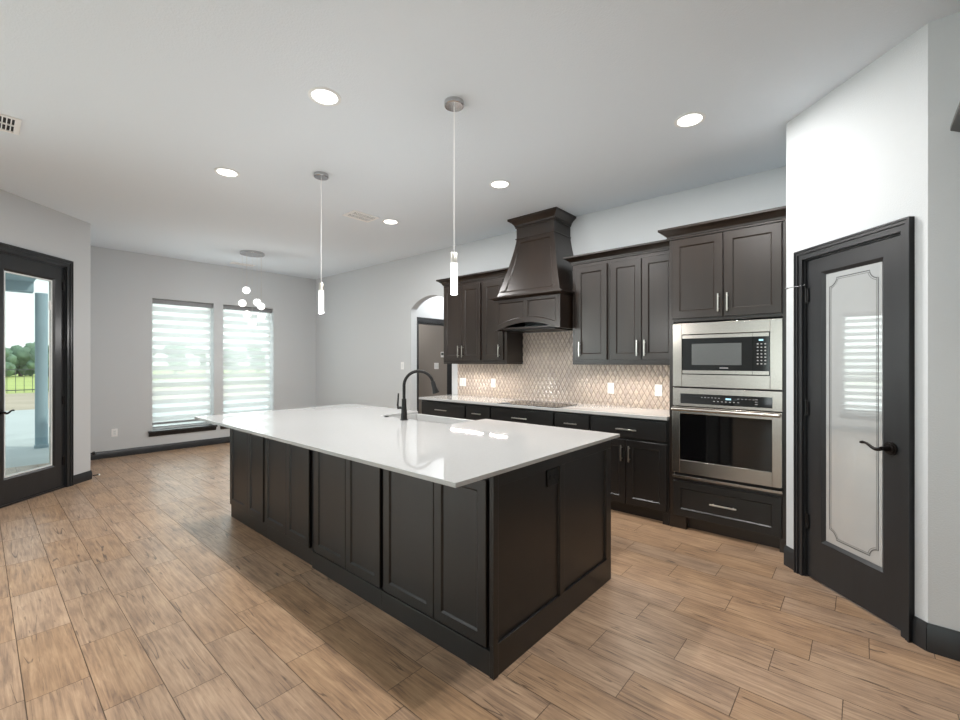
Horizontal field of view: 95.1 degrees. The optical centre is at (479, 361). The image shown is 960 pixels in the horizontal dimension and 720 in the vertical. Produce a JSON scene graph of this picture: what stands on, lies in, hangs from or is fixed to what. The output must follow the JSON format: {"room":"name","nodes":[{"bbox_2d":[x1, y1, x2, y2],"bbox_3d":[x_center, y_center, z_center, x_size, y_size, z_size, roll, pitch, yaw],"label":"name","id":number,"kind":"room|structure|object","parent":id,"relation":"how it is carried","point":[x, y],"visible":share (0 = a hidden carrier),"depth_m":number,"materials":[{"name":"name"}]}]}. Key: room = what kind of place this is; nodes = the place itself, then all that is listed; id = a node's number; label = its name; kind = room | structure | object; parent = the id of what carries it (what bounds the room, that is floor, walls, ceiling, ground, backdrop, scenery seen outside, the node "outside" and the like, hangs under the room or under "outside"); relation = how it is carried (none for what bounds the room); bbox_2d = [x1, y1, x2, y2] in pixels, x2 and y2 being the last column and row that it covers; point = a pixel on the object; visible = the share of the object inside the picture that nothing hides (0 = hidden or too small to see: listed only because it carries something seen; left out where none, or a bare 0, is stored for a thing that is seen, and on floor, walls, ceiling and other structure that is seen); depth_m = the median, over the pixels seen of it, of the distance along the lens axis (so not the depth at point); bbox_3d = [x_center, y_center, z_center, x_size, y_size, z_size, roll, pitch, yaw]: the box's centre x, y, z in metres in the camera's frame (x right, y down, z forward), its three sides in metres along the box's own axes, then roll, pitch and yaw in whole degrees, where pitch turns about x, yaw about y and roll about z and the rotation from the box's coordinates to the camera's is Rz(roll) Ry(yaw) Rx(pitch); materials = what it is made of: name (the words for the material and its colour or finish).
{"room":"kitchen","nodes":[
{"label":"kitchen","id":0,"kind":"room"},
{"bbox_2d":[0,189,90,474],"bbox_3d":[-4.651,-0.120,4.139,0.150,3.050,2.200,0,0,-4],"label":"wall","id":1,"kind":"structure","parent":0,"point":[24,223],"depth_m":5.02,"materials":[{"name":"grey paint"}]},
{"bbox_2d":[0,242,73,508],"bbox_3d":[-4.643,0.138,4.506,0.196,2.535,0.918,0,0,-4],"label":"door","id":2,"kind":"structure","parent":1,"relation":"in","point":[18,487],"depth_m":4.77,"materials":[{"name":"paint"}]},
{"bbox_2d":[74,470,91,484],"bbox_3d":[-4.635,1.353,5.108,0.014,0.105,0.282,0,0,-4],"label":"baseboard","id":3,"kind":"structure","parent":1,"relation":"attached to","point":[87,475],"depth_m":5.12,"materials":[{"name":"paint"}]},
{"bbox_2d":[91,246,315,452],"bbox_3d":[-4.552,-0.120,7.544,0.220,3.050,3.570,0,0,41],"label":"wall","id":4,"kind":"structure","parent":0,"point":[124,284],"depth_m":6.81,"materials":[{"name":"grey paint"}]},
{"bbox_2d":[111,428,117,436],"bbox_3d":[-5.362,1.045,6.442,0.008,0.116,0.072,0,0,41],"label":"power outlet","id":5,"kind":"object","parent":4,"relation":"attached to","point":[114,432],"visible":1,"depth_m":6.44,"materials":[{"name":"white plastic"}]},
{"bbox_2d":[91,436,229,459],"bbox_3d":[-4.464,1.353,7.467,0.014,0.105,3.570,0,0,41],"label":"baseboard","id":6,"kind":"structure","parent":4,"relation":"attached to","point":[196,443],"depth_m":6.83,"materials":[{"name":"paint"}]},
{"bbox_2d":[148,304,217,436],"bbox_3d":[-4.851,0.090,7.155,0.270,2.140,0.949,0,0,41],"label":"window","id":7,"kind":"structure","parent":4,"relation":"in","point":[197,426],"depth_m":7.19,"materials":[{"name":"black glass"}]},
{"bbox_2d":[152,299,211,424],"bbox_3d":[-4.854,0.006,7.167,0.080,1.971,0.842,0,0,41],"label":"window blind","id":8,"kind":"object","parent":7,"relation":"attached to","point":[154,301],"visible":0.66,"depth_m":7.14,"materials":[{"name":"white fabric"}]},
{"bbox_2d":[220,313,269,428],"bbox_3d":[-4.194,0.090,7.909,0.270,2.140,0.949,0,0,41],"label":"window","id":9,"kind":"structure","parent":4,"relation":"in","point":[267,314],"depth_m":8.26,"materials":[{"name":"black glass"}]},
{"bbox_2d":[223,305,271,413],"bbox_3d":[-4.196,0.019,7.921,0.080,1.996,0.842,0,0,41],"label":"window blind","id":10,"kind":"object","parent":9,"relation":"attached to","point":[225,307],"visible":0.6,"depth_m":7.89,"materials":[{"name":"white fabric"}]},
{"bbox_2d":[417,296,443,323],"bbox_3d":[-0.639,-0.120,7.723,0.120,3.050,1.605,0,0,41],"label":"wall","id":11,"kind":"structure","parent":0,"point":[433,307],"depth_m":7.44,"materials":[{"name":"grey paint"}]},
{"bbox_2d":[417,317,451,413],"bbox_3d":[-0.791,0.340,7.533,0.142,2.130,0.990,0,0,41],"label":"hall doorway","id":12,"kind":"structure","parent":11,"relation":"in","point":[426,321],"depth_m":7.38,"materials":[{"name":"paint"}]},
{"bbox_2d":[419,324,446,413],"bbox_3d":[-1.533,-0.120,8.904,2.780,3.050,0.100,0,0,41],"label":"door","id":13,"kind":"structure","parent":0,"point":[431,337],"depth_m":8.30,"materials":[{"name":"brown wood"}]},
{"bbox_2d":[434,363,438,368],"bbox_3d":[-0.815,0.085,8.206,0.118,0.116,0.008,0,0,41],"label":"light switch","id":14,"kind":"object","parent":13,"relation":"attached to","point":[436,365],"visible":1,"depth_m":8.20,"materials":[{"name":"white plastic"}]},
{"bbox_2d":[0,0,959,278],"bbox_3d":[-1.072,-1.720,1.699,13.150,0.150,11.450,0,0,41],"label":"ceiling","id":15,"kind":"structure","parent":0,"point":[128,110],"depth_m":2.82,"materials":[{"name":"white paint"}]},
{"bbox_2d":[0,113,21,134],"bbox_3d":[-3.347,-1.641,2.948,0.300,0.009,0.360,0,0,41],"label":"ceiling vent","id":16,"kind":"object","parent":15,"relation":"in","point":[9,124],"visible":1,"depth_m":3.03,"materials":[{"name":"white plastic"}]},
{"bbox_2d":[214,167,239,176],"bbox_3d":[-2.201,-1.641,3.819,0.196,0.007,0.196,0,0,41],"label":"recessed light","id":17,"kind":"object","parent":15,"relation":"in","point":[226,172],"visible":1,"depth_m":3.81,"materials":[{"name":"white plastic"}]},
{"bbox_2d":[217,169,236,175],"bbox_3d":[-2.201,-1.640,3.819,0.152,0.004,0.152,0,0,41],"label":"diffuser","id":18,"kind":"object","parent":17,"relation":"attached to","point":[224,172],"depth_m":3.81,"materials":[{"name":"white plastic"}]},
{"bbox_2d":[230,262,255,266],"bbox_3d":[-4.012,-1.641,7.417,0.160,0.009,0.360,0,0,41],"label":"ceiling vent","id":19,"kind":"object","parent":15,"relation":"in","point":[236,263],"visible":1,"depth_m":7.42,"materials":[{"name":"white plastic"}]},
{"bbox_2d":[238,250,264,327],"bbox_3d":[-3.443,-1.079,6.651,0.346,1.133,0.353,0,0,41],"label":"chandelier","id":20,"kind":"object","parent":15,"relation":"hanging from","point":[250,253],"visible":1,"depth_m":6.61,"materials":[{"name":"white glass"}]},
{"bbox_2d":[314,171,328,313],"bbox_3d":[-1.396,-1.034,3.860,0.124,1.223,0.124,0,0,41],"label":"pendant light","id":21,"kind":"object","parent":15,"relation":"hanging from","point":[319,175],"visible":1,"depth_m":3.84,"materials":[{"name":"white glass"}]},
{"bbox_2d":[308,87,340,105],"bbox_3d":[-0.965,-1.641,2.727,0.196,0.007,0.196,0,0,41],"label":"recessed light","id":22,"kind":"object","parent":15,"relation":"in","point":[324,96],"visible":1,"depth_m":2.72,"materials":[{"name":"white plastic"}]},
{"bbox_2d":[312,90,337,103],"bbox_3d":[-0.965,-1.640,2.727,0.152,0.004,0.152,0,0,41],"label":"diffuser","id":23,"kind":"object","parent":22,"relation":"attached to","point":[318,96],"depth_m":2.72,"materials":[{"name":"white plastic"}]},
{"bbox_2d":[342,210,378,222],"bbox_3d":[-1.348,-1.641,4.972,0.240,0.009,0.340,0,0,41],"label":"ceiling vent","id":24,"kind":"object","parent":15,"relation":"in","point":[354,214],"visible":1,"depth_m":4.96,"materials":[{"name":"white plastic"}]},
{"bbox_2d":[382,219,398,224],"bbox_3d":[-1.052,-1.641,5.166,0.196,0.007,0.196,0,0,41],"label":"recessed light","id":25,"kind":"object","parent":15,"relation":"in","point":[386,221],"visible":1,"depth_m":5.15,"materials":[{"name":"white"}]},
{"bbox_2d":[384,220,396,223],"bbox_3d":[-1.052,-1.640,5.166,0.152,0.004,0.152,0,0,41],"label":"diffuser","id":26,"kind":"object","parent":25,"relation":"attached to","point":[385,221],"depth_m":5.15,"materials":[{"name":"white"}]},
{"bbox_2d":[444,96,463,294],"bbox_3d":[-0.164,-1.034,2.785,0.124,1.223,0.124,0,0,41],"label":"pendant light","id":27,"kind":"object","parent":15,"relation":"hanging from","point":[452,103],"visible":1,"depth_m":2.77,"materials":[{"name":"white glass"}]},
{"bbox_2d":[489,180,509,188],"bbox_3d":[0.184,-1.641,4.074,0.196,0.007,0.196,0,0,41],"label":"recessed light","id":28,"kind":"object","parent":15,"relation":"in","point":[498,184],"visible":1,"depth_m":4.07,"materials":[{"name":"white plastic"}]},
{"bbox_2d":[492,181,507,187],"bbox_3d":[0.184,-1.640,4.074,0.152,0.004,0.152,0,0,41],"label":"diffuser","id":29,"kind":"object","parent":28,"relation":"attached to","point":[495,184],"depth_m":4.07,"materials":[{"name":"white plastic"}]},
{"bbox_2d":[674,112,705,127],"bbox_3d":[1.427,-1.641,2.989,0.196,0.007,0.196,0,0,41],"label":"recessed light","id":30,"kind":"object","parent":15,"relation":"in","point":[690,119],"visible":1,"depth_m":2.98,"materials":[{"name":"white plastic"}]},
{"bbox_2d":[677,114,701,125],"bbox_3d":[1.427,-1.640,2.989,0.152,0.004,0.152,0,0,41],"label":"diffuser","id":31,"kind":"object","parent":30,"relation":"attached to","point":[685,119],"depth_m":2.98,"materials":[{"name":"white plastic"}]},
{"bbox_2d":[0,443,959,719],"bbox_3d":[-1.031,1.407,1.746,13.150,0.003,11.579,0,0,41],"label":"floor","id":32,"kind":"structure","parent":0,"point":[133,590],"depth_m":2.22,"materials":[{"name":"brown wood"}]},
{"bbox_2d":[230,428,265,536],"bbox_3d":[-1.608,0.951,4.167,0.732,0.908,1.170,0,0,41],"label":"base cabinet","id":33,"kind":"object","parent":32,"relation":"on","point":[247,451],"visible":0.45,"depth_m":3.69,"materials":[{"name":"black wood"}]},
{"bbox_2d":[265,438,313,564],"bbox_3d":[-1.048,0.951,3.678,0.756,0.908,1.170,0,0,41],"label":"base cabinet","id":34,"kind":"object","parent":32,"relation":"on","point":[289,469],"visible":0.29,"depth_m":3.20,"materials":[{"name":"black wood"}]},
{"bbox_2d":[312,451,382,609],"bbox_3d":[-0.467,0.951,3.171,0.785,0.908,1.170,0,0,41],"label":"base cabinet","id":35,"kind":"object","parent":32,"relation":"on","point":[348,494],"visible":0.27,"depth_m":2.68,"materials":[{"name":"black wood"}]},
{"bbox_2d":[195,404,619,487],"bbox_3d":[-0.770,0.485,3.327,3.135,0.021,1.540,0,0,41],"label":"countertop","id":36,"kind":"structure","parent":35,"relation":"on","point":[455,455],"depth_m":2.74,"materials":[{"name":"white stone"}]},
{"bbox_2d":[397,370,438,420],"bbox_3d":[-0.505,0.271,3.579,0.348,0.408,0.080,0,0,-6],"label":"kitchen faucet","id":37,"kind":"object","parent":36,"relation":"on","point":[403,407],"visible":1,"depth_m":3.56,"materials":[{"name":"black metal"}]},
{"bbox_2d":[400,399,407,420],"bbox_3d":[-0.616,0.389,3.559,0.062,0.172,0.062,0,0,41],"label":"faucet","id":38,"kind":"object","parent":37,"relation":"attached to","point":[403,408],"depth_m":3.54,"materials":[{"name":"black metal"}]},
{"bbox_2d":[391,413,473,423],"bbox_3d":[-0.422,0.621,3.741,0.874,0.248,0.447,0,0,41],"label":"farmhouse sink","id":39,"kind":"object","parent":36,"relation":"in","point":[420,417],"visible":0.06,"depth_m":4.00,"materials":[{"name":"white ceramic"}]},
{"bbox_2d":[382,469,489,676],"bbox_3d":[0.128,0.951,2.652,0.794,0.908,1.170,0,0,41],"label":"base cabinet","id":40,"kind":"object","parent":32,"relation":"on","point":[436,537],"visible":0.48,"depth_m":2.16,"materials":[{"name":"black wood"}]},
{"bbox_2d":[422,400,466,418],"bbox_3d":[-0.293,0.954,5.770,0.810,0.903,0.636,0,0,41],"label":"base cabinet","id":41,"kind":"object","parent":32,"relation":"on","point":[429,407],"visible":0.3,"depth_m":5.53,"materials":[{"name":"black wood"}]},
{"bbox_2d":[419,394,669,420],"bbox_3d":[0.595,0.486,4.996,3.176,0.030,0.640,0,0,41],"label":"countertop","id":42,"kind":"structure","parent":41,"relation":"on","point":[609,410],"depth_m":4.49,"materials":[{"name":"white stone"}]},
{"bbox_2d":[499,400,577,407],"bbox_3d":[0.628,0.466,4.848,0.760,0.010,0.450,0,0,41],"label":"cooktop","id":43,"kind":"object","parent":42,"relation":"in","point":[519,402],"visible":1,"depth_m":4.84,"materials":[{"name":"black glass"}]},
{"bbox_2d":[466,404,491,419],"bbox_3d":[0.159,0.954,5.375,0.390,0.903,0.636,0,0,41],"label":"base cabinet","id":44,"kind":"object","parent":32,"relation":"on","point":[473,411],"visible":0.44,"depth_m":5.15,"materials":[{"name":"black wood"}]},
{"bbox_2d":[491,406,554,426],"bbox_3d":[0.624,0.954,4.969,0.845,0.903,0.636,0,0,41],"label":"base cabinet","id":45,"kind":"object","parent":32,"relation":"on","point":[520,415],"visible":0.26,"depth_m":4.72,"materials":[{"name":"black wood"}]},
{"bbox_2d":[490,440,610,680],"bbox_3d":[0.445,0.951,2.391,0.026,0.908,1.202,0,0,41],"label":"island end panel","id":46,"kind":"object","parent":32,"relation":"on","point":[550,547],"visible":0.84,"depth_m":2.27,"materials":[{"name":"black wood"}]},
{"bbox_2d":[547,467,558,486],"bbox_3d":[0.386,0.610,2.318,0.008,0.086,0.110,0,0,41],"label":"power outlet","id":47,"kind":"object","parent":46,"relation":"attached to","point":[552,474],"visible":1,"depth_m":2.31,"materials":[{"name":"black plastic"}]},
{"bbox_2d":[555,411,590,430],"bbox_3d":[1.093,0.954,4.560,0.400,0.903,0.636,0,0,41],"label":"base cabinet","id":48,"kind":"object","parent":32,"relation":"on","point":[581,421],"visible":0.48,"depth_m":4.33,"materials":[{"name":"black wood"}]},
{"bbox_2d":[591,414,669,525],"bbox_3d":[1.517,0.954,4.190,0.725,0.903,0.636,0,0,41],"label":"base cabinet","id":49,"kind":"object","parent":32,"relation":"on","point":[640,457],"visible":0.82,"depth_m":3.91,"materials":[{"name":"black wood"}]},
{"bbox_2d":[658,206,785,552],"bbox_3d":[2.072,0.144,3.694,0.906,2.523,0.656,0,0,41],"label":"tall cabinet","id":50,"kind":"object","parent":32,"relation":"on","point":[731,268],"visible":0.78,"depth_m":3.44,"materials":[{"name":"brown wood"}]},
{"bbox_2d":[671,387,782,493],"bbox_3d":[1.982,0.595,3.527,0.767,0.747,0.356,0,0,41],"label":"wall oven","id":51,"kind":"object","parent":50,"relation":"in","point":[730,437],"visible":0.98,"depth_m":3.41,"materials":[{"name":"silver metal"}]},
{"bbox_2d":[673,318,782,389],"bbox_3d":[1.995,-0.053,3.543,0.767,0.524,0.254,0,0,41],"label":"microwave oven","id":52,"kind":"object","parent":50,"relation":"in","point":[741,354],"visible":1,"depth_m":3.42,"materials":[{"name":"silver metal"}]},
{"bbox_2d":[316,166,785,410],"bbox_3d":[-0.288,-0.120,6.271,8.180,3.050,0.120,0,0,41],"label":"wall","id":53,"kind":"structure","parent":0,"point":[367,326],"depth_m":6.91,"materials":[{"name":"grey paint"}]},
{"bbox_2d":[444,280,481,363],"bbox_3d":[-0.140,-0.491,5.802,0.689,1.048,0.387,0,0,41],"label":"upper cabinet","id":54,"kind":"object","parent":53,"relation":"attached to","point":[463,310],"visible":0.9,"depth_m":5.65,"materials":[{"name":"brown wood"}]},
{"bbox_2d":[482,276,522,363],"bbox_3d":[0.265,-0.491,5.449,0.386,1.048,0.387,0,0,41],"label":"upper cabinet","id":55,"kind":"object","parent":53,"relation":"attached to","point":[498,347],"visible":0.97,"depth_m":5.36,"materials":[{"name":"brown wood"}]},
{"bbox_2d":[436,267,508,285],"bbox_3d":[0.000,-1.056,5.668,1.223,0.081,0.406,0,0,41],"label":"crown molding","id":56,"kind":"structure","parent":55,"relation":"on","point":[496,273],"depth_m":5.46,"materials":[{"name":"brown wood"}]},
{"bbox_2d":[489,207,575,332],"bbox_3d":[0.660,-0.996,4.965,0.951,1.296,0.596,0,0,41],"label":"range hood","id":57,"kind":"object","parent":53,"relation":"attached to","point":[537,286],"visible":0.99,"depth_m":4.82,"materials":[{"name":"brown wood"}]},
{"bbox_2d":[457,331,669,408],"bbox_3d":[0.841,0.062,5.198,3.071,0.818,0.012,0,0,41],"label":"backsplash","id":58,"kind":"structure","parent":53,"relation":"attached to","point":[547,372],"depth_m":5.10,"materials":[{"name":"tile"}]},
{"bbox_2d":[460,378,465,385],"bbox_3d":[-0.241,0.288,6.129,0.118,0.116,0.008,0,0,41],"label":"light switch","id":59,"kind":"object","parent":58,"relation":"attached to","point":[462,380],"visible":1,"depth_m":6.12,"materials":[{"name":"white plastic"}]},
{"bbox_2d":[491,379,495,386],"bbox_3d":[0.175,0.284,5.766,0.072,0.116,0.008,0,0,41],"label":"power outlet","id":60,"kind":"object","parent":58,"relation":"attached to","point":[493,381],"visible":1,"depth_m":5.76,"materials":[{"name":"white plastic"}]},
{"bbox_2d":[608,383,613,393],"bbox_3d":[1.399,0.286,4.697,0.072,0.116,0.008,0,0,41],"label":"light switch","id":61,"kind":"object","parent":58,"relation":"attached to","point":[610,385],"visible":1,"depth_m":4.69,"materials":[{"name":"white plastic"}]},
{"bbox_2d":[655,384,661,395],"bbox_3d":[1.776,0.288,4.369,0.072,0.116,0.008,0,0,41],"label":"power outlet","id":62,"kind":"object","parent":58,"relation":"attached to","point":[658,388],"visible":1,"depth_m":4.37,"materials":[{"name":"white plastic"}]},
{"bbox_2d":[573,260,608,364],"bbox_3d":[1.224,-0.491,4.612,0.410,1.048,0.387,0,0,41],"label":"upper cabinet","id":63,"kind":"object","parent":53,"relation":"attached to","point":[590,280],"visible":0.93,"depth_m":4.49,"materials":[{"name":"brown wood"}]},
{"bbox_2d":[609,250,669,364],"bbox_3d":[1.627,-0.491,4.261,0.658,1.048,0.387,0,0,41],"label":"upper cabinet","id":64,"kind":"object","parent":53,"relation":"attached to","point":[639,285],"visible":0.85,"depth_m":4.15,"materials":[{"name":"brown wood"}]},
{"bbox_2d":[563,239,669,265],"bbox_3d":[1.437,-1.056,4.413,1.140,0.081,0.406,0,0,41],"label":"crown molding","id":65,"kind":"structure","parent":64,"relation":"on","point":[661,245],"depth_m":4.26,"materials":[{"name":"brown wood"}]},
{"bbox_2d":[786,23,927,622],"bbox_3d":[2.206,-0.120,2.586,0.120,3.050,0.901,0,0,-4],"label":"wall","id":66,"kind":"structure","parent":0,"point":[857,157],"depth_m":2.41,"materials":[{"name":"grey paint"}]},
{"bbox_2d":[784,545,793,569],"bbox_3d":[2.111,1.337,2.984,0.014,0.135,0.107,0,0,-4],"label":"baseboard","id":67,"kind":"structure","parent":66,"relation":"attached to","point":[788,552],"depth_m":2.99,"materials":[{"name":"paint"}]},
{"bbox_2d":[785,216,914,642],"bbox_3d":[2.176,0.340,2.586,0.180,2.130,0.782,0,0,-4],"label":"door","id":68,"kind":"structure","parent":66,"relation":"in","point":[854,294],"depth_m":2.51,"materials":[{"name":"paint"}]},
{"bbox_2d":[913,616,927,650],"bbox_3d":[2.167,1.337,2.160,0.014,0.135,0.063,0,0,-4],"label":"baseboard","id":69,"kind":"structure","parent":66,"relation":"attached to","point":[919,625],"depth_m":2.16,"materials":[{"name":"paint"}]},
{"bbox_2d":[928,12,959,630],"bbox_3d":[3.831,-0.120,0.788,4.263,3.050,0.150,0,0,41],"label":"wall","id":70,"kind":"structure","parent":0,"point":[943,33],"depth_m":2.10,"materials":[{"name":"grey paint"}]},
{"bbox_2d":[927,623,959,661],"bbox_3d":[3.752,1.337,0.748,4.204,0.135,0.014,0,0,41],"label":"baseboard","id":71,"kind":"structure","parent":70,"relation":"attached to","point":[942,641],"depth_m":2.09,"materials":[{"name":"paint"}]},
{"bbox_2d":[950,102,959,131],"bbox_3d":[2.493,-0.604,1.587,1.048,1.017,0.402,0,0,41],"label":"upper cabinet","id":72,"kind":"object","parent":70,"relation":"attached to","point":[955,125],"visible":1,"depth_m":2.00,"materials":[{"name":"brown wood"}]},
{"label":"outside","id":73,"kind":"structure","parent":0,"visible":0},
{"bbox_2d":[5,398,265,433],"bbox_3d":[-2.417,1.555,22.019,6.600,0.100,90.000,0,0,41],"label":"driveway","id":74,"kind":"structure","parent":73,"point":[17,421],"depth_m":12.68,"materials":[{"name":"concrete"}]},
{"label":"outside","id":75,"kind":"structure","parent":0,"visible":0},
{"bbox_2d":[5,365,265,393],"bbox_3d":[-53.760,1.605,113.291,170.000,0.200,400.000,0,0,41],"label":"field","id":76,"kind":"structure","parent":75,"point":[23,382],"depth_m":36.50,"materials":[{"name":"green plant"}]},
{"bbox_2d":[5,348,16,376],"bbox_3d":[-44.869,-0.013,40.064,3.497,3.043,2.630,0,0,-22],"label":"tree","id":77,"kind":"object","parent":76,"relation":"on","point":[10,359],"visible":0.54,"depth_m":40.80,"materials":[{"name":"green plant"}]},
{"bbox_2d":[5,342,34,375],"bbox_3d":[-46.347,-0.271,44.287,2.935,3.559,3.697,0,0,41],"label":"tree","id":78,"kind":"object","parent":76,"relation":"on","point":[23,355],"visible":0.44,"depth_m":43.84,"materials":[{"name":"green plant"}]},
{"bbox_2d":[26,345,48,368],"bbox_3d":[-43.194,-0.116,44.083,2.984,3.249,2.551,0,0,-19],"label":"tree","id":79,"kind":"object","parent":76,"relation":"on","point":[30,364],"visible":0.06,"depth_m":42.84,"materials":[{"name":"green plant"}]},
{"bbox_2d":[5,368,260,392],"bbox_3d":[-15.522,0.895,28.142,0.040,1.180,42.010,0,0,41],"label":"metal fence","id":80,"kind":"object","parent":76,"relation":"on","point":[15,369],"visible":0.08,"depth_m":21.18,"materials":[{"name":"black metal"}]},
{"bbox_2d":[163,345,192,373],"bbox_3d":[-35.412,-0.389,51.310,2.403,3.794,2.784,0,0,18],"label":"tree","id":81,"kind":"object","parent":76,"relation":"on","point":[167,346],"visible":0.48,"depth_m":50.81,"materials":[{"name":"green plant"}]},
{"bbox_2d":[193,348,205,365],"bbox_3d":[-33.327,-0.083,53.950,2.751,3.183,3.532,0,0,41],"label":"tree","id":82,"kind":"object","parent":76,"relation":"on","point":[196,355],"visible":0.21,"depth_m":53.11,"materials":[{"name":"green plant"}]},
{"bbox_2d":[223,348,247,372],"bbox_3d":[-32.431,-0.133,57.726,2.594,3.284,3.148,0,0,11],"label":"tree","id":83,"kind":"object","parent":76,"relation":"on","point":[225,349],"visible":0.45,"depth_m":56.95,"materials":[{"name":"green plant"}]},
{"bbox_2d":[246,343,265,371],"bbox_3d":[-30.840,-0.498,60.639,2.669,4.012,3.119,0,0,-25],"label":"tree","id":84,"kind":"object","parent":76,"relation":"on","point":[247,349],"visible":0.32,"depth_m":59.89,"materials":[{"name":"green plant"}]},
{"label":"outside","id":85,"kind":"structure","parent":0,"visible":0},
{"bbox_2d":[5,418,203,467],"bbox_3d":[-6.349,1.515,6.869,7.400,0.100,14.000,0,0,41],"label":"patio","id":86,"kind":"structure","parent":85,"point":[19,447],"depth_m":7.22,"materials":[{"name":"concrete"}]},
{"bbox_2d":[34,293,48,448],"bbox_3d":[-7.452,0.155,7.460,0.184,2.620,0.184,0,0,41],"label":"porch column","id":87,"kind":"structure","parent":86,"relation":"on","point":[41,299],"depth_m":7.41,"materials":[{"name":"paint"}]},
{"bbox_2d":[5,280,33,292],"bbox_3d":[-8.704,-1.235,6.018,0.270,0.160,3.620,0,0,41],"label":"beam","id":88,"kind":"structure","parent":87,"relation":"on","point":[10,285],"depth_m":7.18,"materials":[{"name":"paint"}]},
{"bbox_2d":[5,273,35,281],"bbox_3d":[-6.979,-1.380,4.512,4.950,0.130,3.620,0,0,41],"label":"porch roof","id":89,"kind":"structure","parent":88,"relation":"on","point":[8,276],"depth_m":6.96,"materials":[{"name":"paint"}]},
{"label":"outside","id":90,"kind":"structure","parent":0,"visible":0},
{"bbox_2d":[5,384,265,410],"bbox_3d":[-8.820,1.560,27.609,10.400,0.110,90.000,0,0,41],"label":"verge","id":91,"kind":"structure","parent":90,"point":[16,401],"depth_m":19.38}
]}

